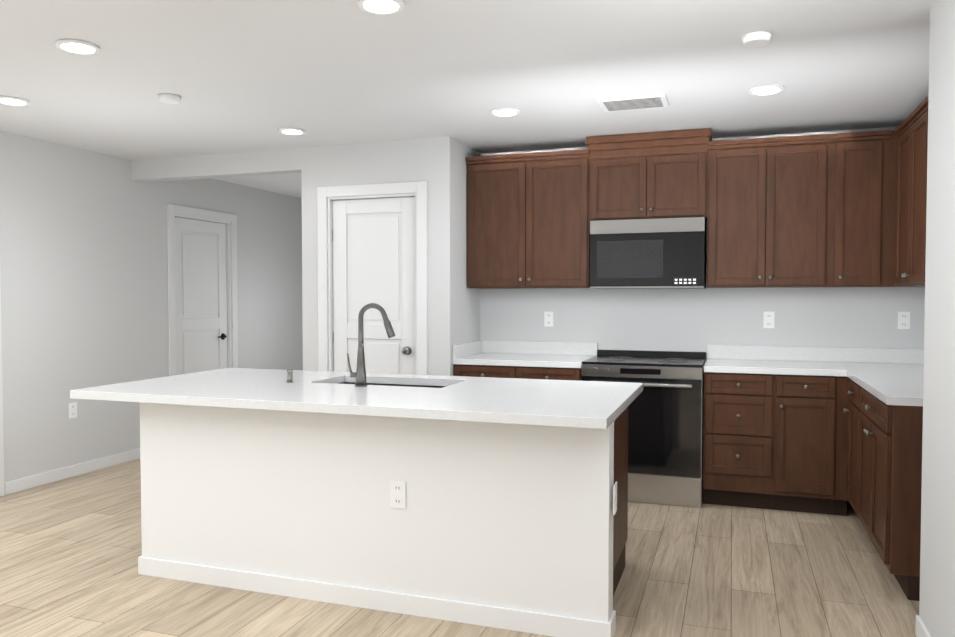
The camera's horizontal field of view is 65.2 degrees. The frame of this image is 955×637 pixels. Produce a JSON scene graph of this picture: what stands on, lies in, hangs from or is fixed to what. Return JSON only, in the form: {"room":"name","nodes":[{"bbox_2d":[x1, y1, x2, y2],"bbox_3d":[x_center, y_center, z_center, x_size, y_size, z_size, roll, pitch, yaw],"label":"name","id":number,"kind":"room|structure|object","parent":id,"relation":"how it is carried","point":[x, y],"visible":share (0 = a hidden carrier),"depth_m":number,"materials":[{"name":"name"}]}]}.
{"room":"kitchen","nodes":[
{"label":"kitchen","id":0,"kind":"room"},
{"bbox_2d":[0,131,302,482],"bbox_3d":[-3.621,-0.006,4.185,0.140,2.484,10.030,1,2,19],"label":"wall","id":1,"kind":"structure","parent":0,"point":[84,268],"depth_m":5.84,"materials":[{"name":"grey paint"}]},
{"bbox_2d":[0,278,4,496],"bbox_3d":[-3.462,0.136,4.632,0.156,2.173,0.976,1,2,19],"label":"door frame","id":2,"kind":"structure","parent":1,"relation":"attached to","point":[2,490],"depth_m":5.07,"materials":[{"name":"white paint"}]},
{"bbox_2d":[4,448,139,494],"bbox_3d":[-2.980,1.144,5.858,0.013,0.085,1.585,1,2,19],"label":"baseboard","id":3,"kind":"structure","parent":1,"relation":"attached to","point":[36,480],"depth_m":5.60,"materials":[{"name":"white paint"}]},
{"bbox_2d":[69,402,76,418],"bbox_3d":[-3.054,0.693,5.636,0.007,0.116,0.072,1,2,19],"label":"outlet","id":4,"kind":"object","parent":1,"relation":"attached to","point":[73,410],"visible":1,"depth_m":5.64,"materials":[{"name":"white plastic"}]},
{"bbox_2d":[175,217,227,374],"bbox_3d":[-2.600,0.108,7.047,0.084,2.061,0.762,1,2,19],"label":"hall door","id":5,"kind":"structure","parent":1,"relation":"in","point":[201,291],"depth_m":7.04,"materials":[{"name":"white paint"}]},
{"bbox_2d":[167,204,237,375],"bbox_3d":[-2.632,0.064,7.059,0.156,2.173,0.958,1,2,19],"label":"door frame","id":6,"kind":"structure","parent":1,"relation":"attached to","point":[227,219],"depth_m":7.15,"materials":[{"name":"white paint"}]},
{"bbox_2d":[131,147,300,181],"bbox_3d":[-2.076,-1.218,5.956,1.616,0.167,0.120,1,2,19],"label":"header beam","id":7,"kind":"structure","parent":0,"point":[259,162],"depth_m":5.89,"materials":[{"name":"grey paint"}]},
{"bbox_2d":[301,136,455,375],"bbox_3d":[-0.744,-0.046,5.536,1.200,2.484,0.120,1,2,19],"label":"wall","id":8,"kind":"structure","parent":0,"point":[431,162],"depth_m":5.36,"materials":[{"name":"grey paint"}]},
{"bbox_2d":[317,181,426,374],"bbox_3d":[-0.759,0.107,5.537,0.884,2.178,0.136,1,2,19],"label":"door frame","id":9,"kind":"structure","parent":8,"relation":"attached to","point":[417,190],"depth_m":5.48,"materials":[{"name":"white paint"}]},
{"bbox_2d":[332,197,414,374],"bbox_3d":[-0.773,0.152,5.506,0.688,2.066,0.106,1,2,19],"label":"pantry door","id":10,"kind":"structure","parent":8,"relation":"in","point":[373,240],"depth_m":5.51,"materials":[{"name":"white paint"}]},
{"bbox_2d":[0,458,919,636],"bbox_3d":[-0.713,1.315,3.230,6.286,0.100,10.030,1,2,19],"label":"floor","id":11,"kind":"structure","parent":0,"point":[70,550],"depth_m":3.51,"materials":[{"name":"brown wood"}]},
{"bbox_2d":[138,388,642,636],"bbox_3d":[-0.409,0.812,3.744,2.306,0.875,1.004,1,2,19],"label":"kitchen island","id":12,"kind":"object","parent":11,"relation":"on","point":[270,481],"depth_m":3.22,"materials":[{"name":"white paint"}]},
{"bbox_2d":[70,368,641,431],"bbox_3d":[-0.542,0.356,3.696,2.544,0.039,1.185,1,2,19],"label":"island countertop","id":13,"kind":"structure","parent":12,"relation":"on","point":[475,400],"depth_m":3.39,"materials":[{"name":"white stone"}]},
{"bbox_2d":[286,369,293,382],"bbox_3d":[-0.973,0.297,3.870,0.042,0.066,0.042,1,2,19],"label":"soap dispenser","id":14,"kind":"object","parent":13,"relation":"on","point":[289,375],"visible":1,"depth_m":3.86,"materials":[{"name":"grey metal"}]},
{"bbox_2d":[347,303,395,386],"bbox_3d":[-0.526,0.129,3.711,0.226,0.411,0.110,1,2,19],"label":"faucet","id":15,"kind":"object","parent":13,"relation":"on","point":[359,374],"visible":1,"depth_m":3.69,"materials":[{"name":"silver metal"}]},
{"bbox_2d":[334,380,441,387],"bbox_3d":[-0.466,0.472,3.935,0.763,0.232,0.394,1,2,19],"label":"sink","id":16,"kind":"object","parent":13,"relation":"in","point":[335,381],"depth_m":4.13,"materials":[{"name":"silver metal"}]},
{"bbox_2d":[390,480,405,508],"bbox_3d":[-0.341,0.753,3.196,0.072,0.116,0.007,1,2,19],"label":"outlet","id":17,"kind":"object","parent":12,"relation":"attached to","point":[397,494],"visible":1,"depth_m":3.19,"materials":[{"name":"white plastic"}]},
{"bbox_2d":[613,482,616,514],"bbox_3d":[0.547,0.713,2.959,0.007,0.116,0.072,1,2,19],"label":"outlet","id":18,"kind":"object","parent":12,"relation":"attached to","point":[614,498],"visible":1,"depth_m":2.94,"materials":[{"name":"white plastic"}]},
{"bbox_2d":[454,364,523,378],"bbox_3d":[0.167,0.758,5.565,0.514,0.875,0.626,1,2,19],"label":"base cabinet","id":19,"kind":"object","parent":11,"relation":"on","point":[469,370],"depth_m":5.25,"materials":[{"name":"brown wood"}]},
{"bbox_2d":[453,352,593,367],"bbox_3d":[0.363,0.303,5.481,0.931,0.039,0.632,1,2,19],"label":"countertop","id":20,"kind":"structure","parent":19,"relation":"on","point":[481,357],"depth_m":5.36,"materials":[{"name":"white stone"}]},
{"bbox_2d":[524,364,581,380],"bbox_3d":[0.560,0.762,5.431,0.513,0.875,0.626,1,2,19],"label":"base cabinet","id":21,"kind":"object","parent":11,"relation":"on","point":[531,371],"depth_m":5.11,"materials":[{"name":"brown wood"}]},
{"bbox_2d":[581,350,705,507],"bbox_3d":[1.160,0.727,5.168,0.775,0.960,0.716,1,2,19],"label":"range","id":22,"kind":"object","parent":11,"relation":"on","point":[665,432],"visible":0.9,"depth_m":4.84,"materials":[{"name":"silver metal"}]},
{"bbox_2d":[703,368,787,509],"bbox_3d":[1.778,0.774,5.014,0.480,0.875,0.626,1,2,19],"label":"base cabinet","id":23,"kind":"object","parent":11,"relation":"on","point":[745,422],"depth_m":4.73,"materials":[{"name":"brown wood"}]},
{"bbox_2d":[704,360,847,375],"bbox_3d":[1.941,0.319,4.942,0.829,0.039,0.632,1,2,19],"label":"countertop","id":24,"kind":"structure","parent":23,"relation":"on","point":[712,365],"depth_m":4.76,"materials":[{"name":"white stone"}]},
{"bbox_2d":[784,372,839,514],"bbox_3d":[2.154,0.778,4.886,0.430,0.875,0.626,1,2,19],"label":"base cabinet","id":25,"kind":"object","parent":11,"relation":"on","point":[827,430],"depth_m":4.60,"materials":[{"name":"brown wood"}]},
{"bbox_2d":[832,376,847,515],"bbox_3d":[2.597,0.784,4.688,0.687,0.875,0.715,1,2,19],"label":"base cabinet","id":26,"kind":"object","parent":11,"relation":"on","point":[840,457],"depth_m":4.55,"materials":[{"name":"brown wood"}]},
{"bbox_2d":[844,376,855,515],"bbox_3d":[2.451,0.799,4.175,0.631,0.875,0.467,1,2,19],"label":"base cabinet","id":27,"kind":"object","parent":11,"relation":"on","point":[851,383],"depth_m":4.44,"materials":[{"name":"brown wood"}]},
{"bbox_2d":[852,384,922,600],"bbox_3d":[2.273,0.814,3.653,0.631,0.875,0.865,1,2,19],"label":"base cabinet","id":28,"kind":"object","parent":11,"relation":"on","point":[887,436],"depth_m":3.36,"materials":[{"name":"brown wood"}]},
{"bbox_2d":[836,360,923,403],"bbox_3d":[2.433,0.343,4.117,0.637,0.039,1.876,1,2,19],"label":"countertop","id":29,"kind":"structure","parent":28,"relation":"on","point":[898,383],"depth_m":4.05,"materials":[{"name":"white stone"}]},
{"bbox_2d":[0,0,934,198],"bbox_3d":[-0.713,-1.268,3.154,6.286,0.100,10.030,1,2,19],"label":"ceiling","id":30,"kind":"structure","parent":0,"point":[244,75],"depth_m":3.73,"materials":[{"name":"white paint"}]},
{"bbox_2d":[0,96,29,105],"bbox_3d":[-2.659,-1.243,4.269,0.176,0.014,0.176,1,2,19],"label":"recessed light","id":31,"kind":"object","parent":30,"relation":"in","point":[12,100],"visible":1,"depth_m":4.25,"materials":[{"name":"white paint"}]},
{"bbox_2d":[55,39,99,54],"bbox_3d":[-1.790,-1.216,3.346,0.176,0.014,0.176,1,2,19],"label":"recessed light","id":32,"kind":"object","parent":30,"relation":"in","point":[75,46],"visible":1,"depth_m":3.33,"materials":[{"name":"white paint"}]},
{"bbox_2d":[158,93,181,103],"bbox_3d":[-1.728,-1.233,4.192,0.124,0.030,0.124,1,2,19],"label":"smoke detector","id":33,"kind":"object","parent":30,"relation":"attached to","point":[168,98],"visible":1,"depth_m":4.16,"materials":[{"name":"white paint"}]},
{"bbox_2d":[279,127,304,134],"bbox_3d":[-1.255,-1.266,5.052,0.176,0.014,0.176,1,2,19],"label":"recessed light","id":34,"kind":"object","parent":30,"relation":"in","point":[292,131],"visible":1,"depth_m":5.02,"materials":[{"name":"white paint"}]},
{"bbox_2d":[358,0,403,14],"bbox_3d":[-0.369,-1.201,2.858,0.176,0.014,0.176,1,2,19],"label":"recessed light","id":35,"kind":"object","parent":30,"relation":"in","point":[383,7],"visible":0.96,"depth_m":2.86,"materials":[{"name":"white paint"}]},
{"bbox_2d":[491,107,519,116],"bbox_3d":[0.169,-1.251,4.526,0.176,0.014,0.176,1,2,19],"label":"recessed light","id":36,"kind":"object","parent":30,"relation":"in","point":[505,111],"visible":1,"depth_m":4.50,"materials":[{"name":"white paint"}]},
{"bbox_2d":[597,94,668,111],"bbox_3d":[0.906,-1.247,4.332,0.380,0.010,0.260,1,2,19],"label":"ceiling vent","id":37,"kind":"object","parent":30,"relation":"in","point":[634,103],"visible":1,"depth_m":4.31,"materials":[{"name":"white metal"}]},
{"bbox_2d":[741,31,771,46],"bbox_3d":[1.206,-1.204,3.227,0.124,0.030,0.124,1,2,19],"label":"smoke detector","id":38,"kind":"object","parent":30,"relation":"attached to","point":[758,39],"visible":1,"depth_m":3.19,"materials":[{"name":"white paint"}]},
{"bbox_2d":[749,84,783,94],"bbox_3d":[1.564,-1.236,4.042,0.176,0.014,0.176,1,2,19],"label":"recessed light","id":39,"kind":"object","parent":30,"relation":"in","point":[768,89],"visible":1,"depth_m":4.01,"materials":[{"name":"white paint"}]},
{"bbox_2d":[456,140,479,343],"bbox_3d":[-0.123,-0.051,5.681,0.120,2.484,0.556,1,2,19],"label":"wall","id":40,"kind":"structure","parent":0,"point":[467,315],"depth_m":5.54,"materials":[{"name":"grey paint"}]},
{"bbox_2d":[452,340,483,359],"bbox_3d":[-0.071,0.230,5.617,0.020,0.098,0.613,1,2,19],"label":"backsplash","id":41,"kind":"structure","parent":40,"relation":"attached to","point":[470,349],"depth_m":5.60,"materials":[{"name":"white stone"}]},
{"bbox_2d":[480,127,924,358],"bbox_3d":[1.110,-0.049,5.627,4.410,2.484,0.140,1,2,19],"label":"wall","id":42,"kind":"structure","parent":0,"point":[692,320],"depth_m":5.37,"materials":[{"name":"grey paint"}]},
{"bbox_2d":[465,155,532,288],"bbox_3d":[0.210,-0.703,5.655,0.511,0.946,0.346,1,2,19],"label":"upper cabinet","id":43,"kind":"object","parent":42,"relation":"attached to","point":[499,187],"depth_m":5.50,"materials":[{"name":"brown wood"}]},
{"bbox_2d":[544,312,553,326],"bbox_3d":[0.549,0.004,5.742,0.072,0.116,0.007,1,2,19],"label":"electrical outlet","id":44,"kind":"object","parent":42,"relation":"attached to","point":[548,319],"visible":1,"depth_m":5.74,"materials":[{"name":"white plastic"}]},
{"bbox_2d":[533,151,589,287],"bbox_3d":[0.601,-0.699,5.522,0.510,0.946,0.346,1,2,19],"label":"upper cabinet","id":45,"kind":"object","parent":42,"relation":"attached to","point":[561,225],"depth_m":5.35,"materials":[{"name":"brown wood"}]},
{"bbox_2d":[585,143,656,222],"bbox_3d":[1.055,-0.940,5.360,0.449,0.489,0.346,1,2,19],"label":"upper cabinet","id":46,"kind":"object","parent":42,"relation":"attached to","point":[622,180],"depth_m":5.20,"materials":[{"name":"brown wood"}]},
{"bbox_2d":[590,217,706,288],"bbox_3d":[1.214,-0.449,5.293,0.767,0.472,0.396,1,2,19],"label":"microwave","id":47,"kind":"object","parent":46,"relation":"attached to","point":[665,253],"visible":1,"depth_m":5.11,"materials":[{"name":"silver metal"}]},
{"bbox_2d":[657,139,708,218],"bbox_3d":[1.387,-0.936,5.246,0.449,0.489,0.346,1,2,19],"label":"upper cabinet","id":48,"kind":"object","parent":42,"relation":"attached to","point":[682,168],"depth_m":5.07,"materials":[{"name":"brown wood"}]},
{"bbox_2d":[484,340,923,363],"bbox_3d":[1.519,0.236,5.408,3.164,0.098,0.019,1,2,19],"label":"backsplash","id":49,"kind":"structure","parent":42,"relation":"attached to","point":[715,352],"depth_m":5.23,"materials":[{"name":"white stone"}]},
{"bbox_2d":[705,139,776,287],"bbox_3d":[1.797,-0.687,5.113,0.418,0.946,0.346,1,2,19],"label":"upper cabinet","id":50,"kind":"object","parent":42,"relation":"attached to","point":[742,221],"depth_m":4.95,"materials":[{"name":"brown wood"}]},
{"bbox_2d":[763,312,774,327],"bbox_3d":[2.043,0.010,5.231,0.072,0.116,0.007,1,2,19],"label":"electrical outlet","id":51,"kind":"object","parent":42,"relation":"attached to","point":[769,320],"visible":1,"depth_m":5.23,"materials":[{"name":"white plastic"}]},
{"bbox_2d":[777,135,832,287],"bbox_3d":[2.108,-0.683,5.007,0.435,0.946,0.346,1,2,19],"label":"upper cabinet","id":52,"kind":"object","parent":42,"relation":"attached to","point":[804,166],"depth_m":4.83,"materials":[{"name":"brown wood"}]},
{"bbox_2d":[833,131,888,286],"bbox_3d":[2.496,-0.680,4.875,0.386,0.946,0.346,1,2,19],"label":"upper cabinet","id":53,"kind":"object","parent":42,"relation":"attached to","point":[837,210],"depth_m":4.73,"materials":[{"name":"brown wood"}]},
{"bbox_2d":[885,124,900,286],"bbox_3d":[2.793,-0.689,4.731,0.371,0.974,0.425,1,2,19],"label":"upper cabinet","id":54,"kind":"object","parent":42,"relation":"attached to","point":[891,231],"depth_m":4.68,"materials":[{"name":"brown wood"}]},
{"bbox_2d":[893,123,904,286],"bbox_3d":[2.689,-0.665,4.377,0.339,0.946,0.429,1,2,19],"label":"upper cabinet","id":55,"kind":"object","parent":42,"relation":"attached to","point":[899,251],"depth_m":4.55,"materials":[{"name":"brown wood"}]},
{"bbox_2d":[898,312,909,328],"bbox_3d":[2.834,0.013,4.961,0.072,0.116,0.007,1,2,19],"label":"electrical outlet","id":56,"kind":"object","parent":42,"relation":"attached to","point":[903,320],"visible":1,"depth_m":4.96,"materials":[{"name":"white plastic"}]},
{"bbox_2d":[901,107,920,286],"bbox_3d":[2.573,-0.655,4.037,0.339,0.946,0.487,1,2,19],"label":"upper cabinet","id":57,"kind":"object","parent":42,"relation":"attached to","point":[913,124],"depth_m":4.23,"materials":[{"name":"brown wood"}]},
{"bbox_2d":[917,99,927,286],"bbox_3d":[2.455,-0.644,3.693,0.339,0.946,0.472,1,2,19],"label":"upper cabinet","id":58,"kind":"object","parent":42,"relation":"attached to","point":[921,219],"depth_m":3.98,"materials":[{"name":"brown wood"}]},
{"bbox_2d":[919,0,954,636],"bbox_3d":[1.203,0.113,0.192,0.718,2.484,5.590,1,2,19],"label":"wall","id":59,"kind":"structure","parent":0,"point":[937,586],"depth_m":2.73,"materials":[{"name":"grey paint"}]},
{"bbox_2d":[915,615,930,636],"bbox_3d":[0.880,1.306,0.412,0.013,0.085,5.450,1,2,19],"label":"baseboard","id":60,"kind":"structure","parent":59,"relation":"attached to","point":[921,630],"depth_m":2.91,"materials":[{"name":"white paint"}]}
]}

